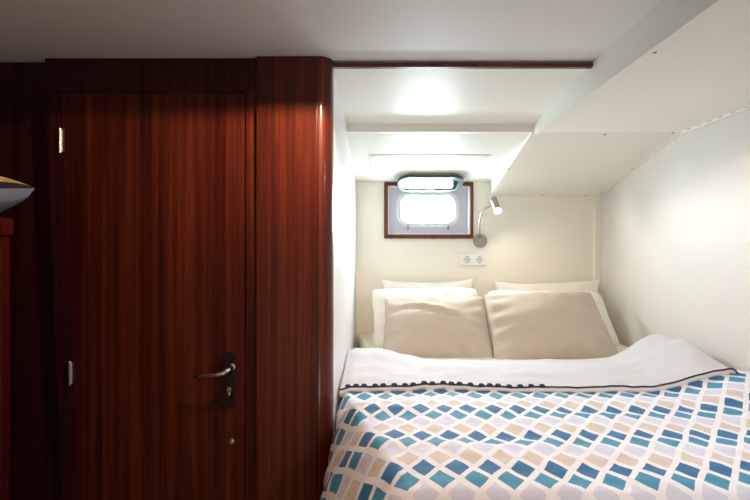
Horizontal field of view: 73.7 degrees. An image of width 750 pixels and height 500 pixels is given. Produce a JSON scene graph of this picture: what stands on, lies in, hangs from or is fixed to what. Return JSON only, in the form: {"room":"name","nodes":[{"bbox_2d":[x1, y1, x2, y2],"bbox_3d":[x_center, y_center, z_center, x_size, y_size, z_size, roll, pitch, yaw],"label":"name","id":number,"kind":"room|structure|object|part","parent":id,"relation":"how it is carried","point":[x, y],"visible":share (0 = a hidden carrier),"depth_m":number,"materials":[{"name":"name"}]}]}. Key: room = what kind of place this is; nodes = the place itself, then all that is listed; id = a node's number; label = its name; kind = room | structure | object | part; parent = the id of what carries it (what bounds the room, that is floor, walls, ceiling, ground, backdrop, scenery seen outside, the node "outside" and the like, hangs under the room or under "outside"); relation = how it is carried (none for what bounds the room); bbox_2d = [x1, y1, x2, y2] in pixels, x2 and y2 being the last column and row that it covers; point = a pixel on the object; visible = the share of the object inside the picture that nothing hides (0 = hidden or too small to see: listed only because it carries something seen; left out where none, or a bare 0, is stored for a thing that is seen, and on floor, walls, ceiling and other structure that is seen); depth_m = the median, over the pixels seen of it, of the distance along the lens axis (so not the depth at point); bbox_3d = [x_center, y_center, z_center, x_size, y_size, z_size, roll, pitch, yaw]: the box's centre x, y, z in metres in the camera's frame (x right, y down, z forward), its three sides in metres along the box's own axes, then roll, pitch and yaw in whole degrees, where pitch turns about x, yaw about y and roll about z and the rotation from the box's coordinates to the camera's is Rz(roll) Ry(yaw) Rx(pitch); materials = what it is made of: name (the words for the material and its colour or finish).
{"room":"ship interior","nodes":[
{"label":"ship interior","id":0,"kind":"room"},
{"bbox_2d":[0,62,58,439],"bbox_3d":[-1.228,0.361,1.651,0.445,1.958,0.012,0,0,0],"label":"wall","id":1,"kind":"structure","parent":0,"point":[23,129],"depth_m":1.65,"materials":[{"name":"brown wood"}]},
{"bbox_2d":[10,440,61,499],"bbox_3d":[-1.230,0.983,1.637,0.440,0.715,0.015,0,0,0],"label":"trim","id":2,"kind":"structure","parent":1,"relation":"attached to","point":[35,468],"depth_m":1.63,"materials":[{"name":"brown wood"}]},
{"bbox_2d":[45,58,256,499],"bbox_3d":[-0.720,0.361,1.627,0.685,1.958,0.036,0,0,0],"label":"door frame","id":3,"kind":"structure","parent":1,"relation":"attached to","point":[62,75],"depth_m":1.61,"materials":[{"name":"brown wood"}]},
{"bbox_2d":[58,94,245,499],"bbox_3d":[-0.719,0.408,1.602,0.598,1.824,0.100,0,0,0],"label":"door","id":4,"kind":"structure","parent":1,"relation":"in","point":[155,184],"depth_m":1.62,"materials":[{"name":"brown wood"}]},
{"bbox_3d":[-0.506,0.382,1.581,0.122,0.039,0.057,0,0,0],"label":"lever","id":5,"kind":"part","parent":4,"relation":"part of","materials":[{"name":"silver metal"}]},
{"bbox_3d":[-0.464,0.618,1.610,0.022,0.022,0.014,0,0,0],"label":"bolt knob","id":6,"kind":"part","parent":4,"relation":"part of","materials":[{"name":"gold metal"}]},
{"bbox_2d":[257,56,317,499],"bbox_3d":[-0.281,0.361,1.620,0.194,1.958,0.056,0,0,0],"label":"wall","id":7,"kind":"structure","parent":0,"point":[287,86],"depth_m":1.59,"materials":[{"name":"brown wood"}]},
{"bbox_2d":[0,0,662,61],"bbox_3d":[-0.025,-0.688,0.147,2.950,0.140,2.995,0,0,0],"label":"ceiling","id":8,"kind":"structure","parent":0,"point":[30,30],"depth_m":1.40,"materials":[{"name":"white paint"}]},
{"bbox_2d":[490,0,749,195],"bbox_3d":[1.035,-0.473,0.875,0.670,0.289,4.350,0,0,0],"label":"ceiling","id":9,"kind":"structure","parent":8,"relation":"attached to","point":[685,64],"depth_m":1.76,"materials":[{"name":"white paint"}]},
{"bbox_3d":[1.044,-0.438,2.642,0.652,0.218,0.816,0,0,0],"label":"sloping panel","id":10,"kind":"part","parent":9,"relation":"part of","materials":[{"name":"white paint"}]},
{"bbox_3d":[1.048,-0.535,0.466,0.644,0.020,3.532,0,0,0],"label":"panel","id":11,"kind":"part","parent":9,"relation":"part of","materials":[{"name":"white paint"}]},
{"bbox_2d":[334,73,355,434],"bbox_3d":[-0.158,0.361,2.350,0.084,1.958,1.400,0,0,0],"label":"wall","id":12,"kind":"structure","parent":0,"point":[344,176],"depth_m":2.04,"materials":[{"name":"white paint"}]},
{"bbox_2d":[318,56,333,499],"bbox_3d":[-0.160,0.361,1.623,0.045,1.958,0.063,0,0,0],"label":"post","id":13,"kind":"object","parent":12,"relation":"attached to","point":[325,64],"visible":0.95,"depth_m":1.60,"materials":[{"name":"brown wood"}]},
{"bbox_2d":[333,63,592,68],"bbox_3d":[0.294,-0.605,1.643,0.863,0.014,0.019,0,0,0],"label":"trim","id":14,"kind":"structure","parent":12,"relation":"attached to","point":[335,65],"depth_m":1.63,"materials":[{"name":"brown wood"}]},
{"bbox_2d":[347,134,528,181],"bbox_3d":[0.261,-0.522,2.672,0.922,0.216,0.775,0,0,0],"label":"ceiling","id":15,"kind":"structure","parent":0,"point":[501,147],"depth_m":2.47,"materials":[{"name":"white paint"}]},
{"bbox_2d":[369,155,490,174],"bbox_3d":[0.282,-0.462,2.734,0.631,0.056,0.346,0,0,0],"label":"ceiling access panel","id":16,"kind":"object","parent":15,"relation":"attached to","point":[380,164],"visible":1,"depth_m":2.71,"materials":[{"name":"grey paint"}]},
{"bbox_2d":[333,62,590,123],"bbox_3d":[0.271,-0.637,1.954,0.942,0.138,0.617,0,0,0],"label":"ceiling","id":17,"kind":"structure","parent":0,"point":[367,96],"depth_m":1.88,"materials":[{"name":"white paint"}]},
{"bbox_2d":[346,124,532,133],"bbox_3d":[0.256,-0.596,2.268,0.912,0.129,0.035,0,0,0],"label":"ceiling beam","id":18,"kind":"structure","parent":17,"relation":"attached to","point":[350,128],"depth_m":2.25,"materials":[{"name":"white paint"}]},
{"bbox_2d":[356,182,592,347],"bbox_3d":[0.595,0.361,3.090,1.590,1.958,0.080,0,0,0],"label":"wall","id":19,"kind":"structure","parent":0,"point":[533,239],"depth_m":3.05,"materials":[{"name":"beige paint"}]},
{"bbox_2d":[384,173,472,238],"bbox_3d":[0.327,-0.258,2.980,0.543,0.377,0.284,0,0,0],"label":"window","id":20,"kind":"structure","parent":19,"relation":"in","point":[452,186],"depth_m":3.05,"materials":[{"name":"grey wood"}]},
{"bbox_3d":[0.067,-0.241,3.044,0.024,0.342,0.020,0,0,0],"label":"frame","id":21,"kind":"part","parent":20,"relation":"part of","materials":[{"name":"brown wood"}]},
{"bbox_3d":[0.329,-0.242,3.107,0.501,0.296,0.030,0,0,0],"label":"hull plate","id":22,"kind":"part","parent":20,"relation":"part of","materials":[{"name":"grey"}]},
{"bbox_3d":[0.329,-0.401,3.045,0.501,0.022,0.019,0,0,0],"label":"frame","id":23,"kind":"part","parent":20,"relation":"part of","materials":[{"name":"brown wood"}]},
{"bbox_3d":[0.329,-0.082,3.045,0.501,0.024,0.019,0,0,0],"label":"frame","id":24,"kind":"part","parent":20,"relation":"part of","materials":[{"name":"brown wood"}]},
{"bbox_3d":[0.325,-0.391,2.956,0.345,0.055,0.176,0,0,0],"label":"glass pane","id":25,"kind":"part","parent":20,"relation":"part of","materials":[{"name":"white glass"}]},
{"bbox_3d":[0.325,-0.392,2.956,0.385,0.075,0.217,0,0,0],"label":"lid frame","id":26,"kind":"part","parent":20,"relation":"part of","materials":[{"name":"grey metal"}]},
{"bbox_3d":[0.589,-0.241,3.044,0.018,0.342,0.020,0,0,0],"label":"frame","id":27,"kind":"part","parent":20,"relation":"part of","materials":[{"name":"brown wood"}]},
{"bbox_2d":[460,253,485,264],"bbox_3d":[0.599,0.056,3.043,0.158,0.075,0.014,0,0,0],"label":"wall socket","id":28,"kind":"object","parent":19,"relation":"attached to","point":[465,258],"visible":1,"depth_m":3.04,"materials":[{"name":"white plastic"}]},
{"bbox_2d":[473,197,501,248],"bbox_3d":[0.667,-0.159,2.962,0.084,0.308,0.209,0,0,-18],"label":"reading lamp","id":29,"kind":"object","parent":19,"relation":"attached to","point":[480,240],"visible":1,"depth_m":2.99,"materials":[{"name":"silver metal"}]},
{"bbox_2d":[494,207,501,213],"bbox_3d":[0.710,-0.227,2.889,0.047,0.041,0.045,0,0,0],"label":"diffuser","id":30,"kind":"object","parent":29,"relation":"attached to","point":[497,210],"depth_m":2.88,"materials":[{"name":"white"}]},
{"bbox_2d":[593,194,601,296],"bbox_3d":[1.349,0.497,3.036,0.042,1.685,0.028,0,0,0],"label":"trim","id":31,"kind":"structure","parent":19,"relation":"attached to","point":[597,198],"depth_m":3.02,"materials":[{"name":"beige paint"}]},
{"bbox_2d":[602,110,749,370],"bbox_3d":[1.410,0.351,0.910,0.080,1.978,4.520,0,0,0],"label":"wall","id":32,"kind":"structure","parent":0,"point":[676,228],"depth_m":2.18,"materials":[{"name":"white paint"}]},
{"bbox_2d":[600,105,749,194],"bbox_3d":[1.361,-0.426,0.875,0.019,0.206,4.350,0,0,0],"label":"trim","id":33,"kind":"structure","parent":32,"relation":"attached to","point":[746,108],"depth_m":2.12,"materials":[{"name":"white paint"}]},
{"bbox_3d":[-0.025,1.365,0.900,2.950,0.050,4.500,0,0,0],"label":"floor","id":34,"kind":"structure","parent":0,"visible":0},
{"bbox_2d":[0,217,13,499],"bbox_3d":[-1.159,0.632,0.722,0.582,1.416,0.963,0,0,0],"label":"locker","id":35,"kind":"object","parent":34,"relation":"on","point":[6,224],"visible":1,"depth_m":1.18,"materials":[{"name":"red wood"}]},
{"bbox_3d":[-0.888,0.653,1.181,0.033,1.374,0.033,0,0,0],"label":"corner post","id":36,"kind":"part","parent":35,"relation":"part of","materials":[{"name":"red wood"}]},
{"bbox_3d":[-1.159,-0.055,0.722,0.582,0.042,0.963,0,0,0],"label":"rail","id":37,"kind":"part","parent":35,"relation":"part of","materials":[{"name":"red wood"}]},
{"bbox_2d":[0,176,34,211],"bbox_3d":[-1.085,-0.138,1.160,0.389,0.122,0.389,0,0,38],"label":"cushion","id":38,"kind":"object","parent":35,"relation":"on","point":[12,192],"visible":1,"depth_m":1.17,"materials":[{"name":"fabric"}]},
{"bbox_2d":[357,333,628,359],"bbox_3d":[0.628,0.921,2.067,1.473,0.838,1.955,0,0,0],"label":"bunk bed","id":39,"kind":"object","parent":34,"relation":"on","point":[364,340],"visible":0.15,"depth_m":2.65,"materials":[{"name":"patterned cotton"},{"name":"white cotton"},{"name":"beige cotton"}]},
{"bbox_2d":[372,288,477,345],"bbox_3d":[0.283,0.382,2.768,0.598,0.334,0.205,0,0,0],"label":"pillow","id":40,"kind":"object","parent":39,"relation":"on","point":[379,295],"visible":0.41,"depth_m":2.80,"materials":[{"name":"white fabric"}]},
{"bbox_2d":[382,279,472,288],"bbox_3d":[0.306,0.342,2.913,0.555,0.346,0.132,0,0,0],"label":"pillow","id":41,"kind":"object","parent":39,"relation":"on","point":[387,284],"visible":0.2,"depth_m":2.94,"materials":[{"name":"white fabric"}]},
{"bbox_2d":[383,296,493,357],"bbox_3d":[0.316,0.396,2.579,0.561,0.305,0.310,0,0,0],"label":"pillow","id":42,"kind":"object","parent":39,"relation":"on","point":[424,326],"visible":0.88,"depth_m":2.49,"materials":[{"name":"beige fabric"}]},
{"bbox_2d":[320,334,749,499],"bbox_3d":[0.598,0.789,1.679,1.510,0.834,1.347,0,0,0],"label":"duvet","id":43,"kind":"object","parent":39,"relation":"on","point":[657,418],"visible":1,"depth_m":1.42,"materials":[{"name":"fabric"}]},
{"bbox_3d":[0.606,0.461,1.786,1.466,0.080,0.025,0,0,0],"label":"scalloped trim","id":44,"kind":"part","parent":43,"relation":"part of","materials":[{"name":"blue"}]},
{"bbox_2d":[495,280,599,292],"bbox_3d":[1.007,0.349,2.913,0.662,0.347,0.133,0,0,0],"label":"pillow","id":45,"kind":"object","parent":39,"relation":"on","point":[588,286],"visible":0.27,"depth_m":2.94,"materials":[{"name":"white fabric"}]},
{"bbox_2d":[484,292,617,359],"bbox_3d":[0.884,0.382,2.555,0.619,0.321,0.324,0,0,0],"label":"pillow","id":46,"kind":"object","parent":39,"relation":"on","point":[533,325],"visible":0.9,"depth_m":2.46,"materials":[{"name":"beige fabric"}]},
{"bbox_2d":[487,290,619,345],"bbox_3d":[0.967,0.390,2.768,0.712,0.321,0.206,0,0,0],"label":"pillow","id":47,"kind":"object","parent":39,"relation":"on","point":[598,299],"visible":0.21,"depth_m":2.79,"materials":[{"name":"white fabric"}]}
]}

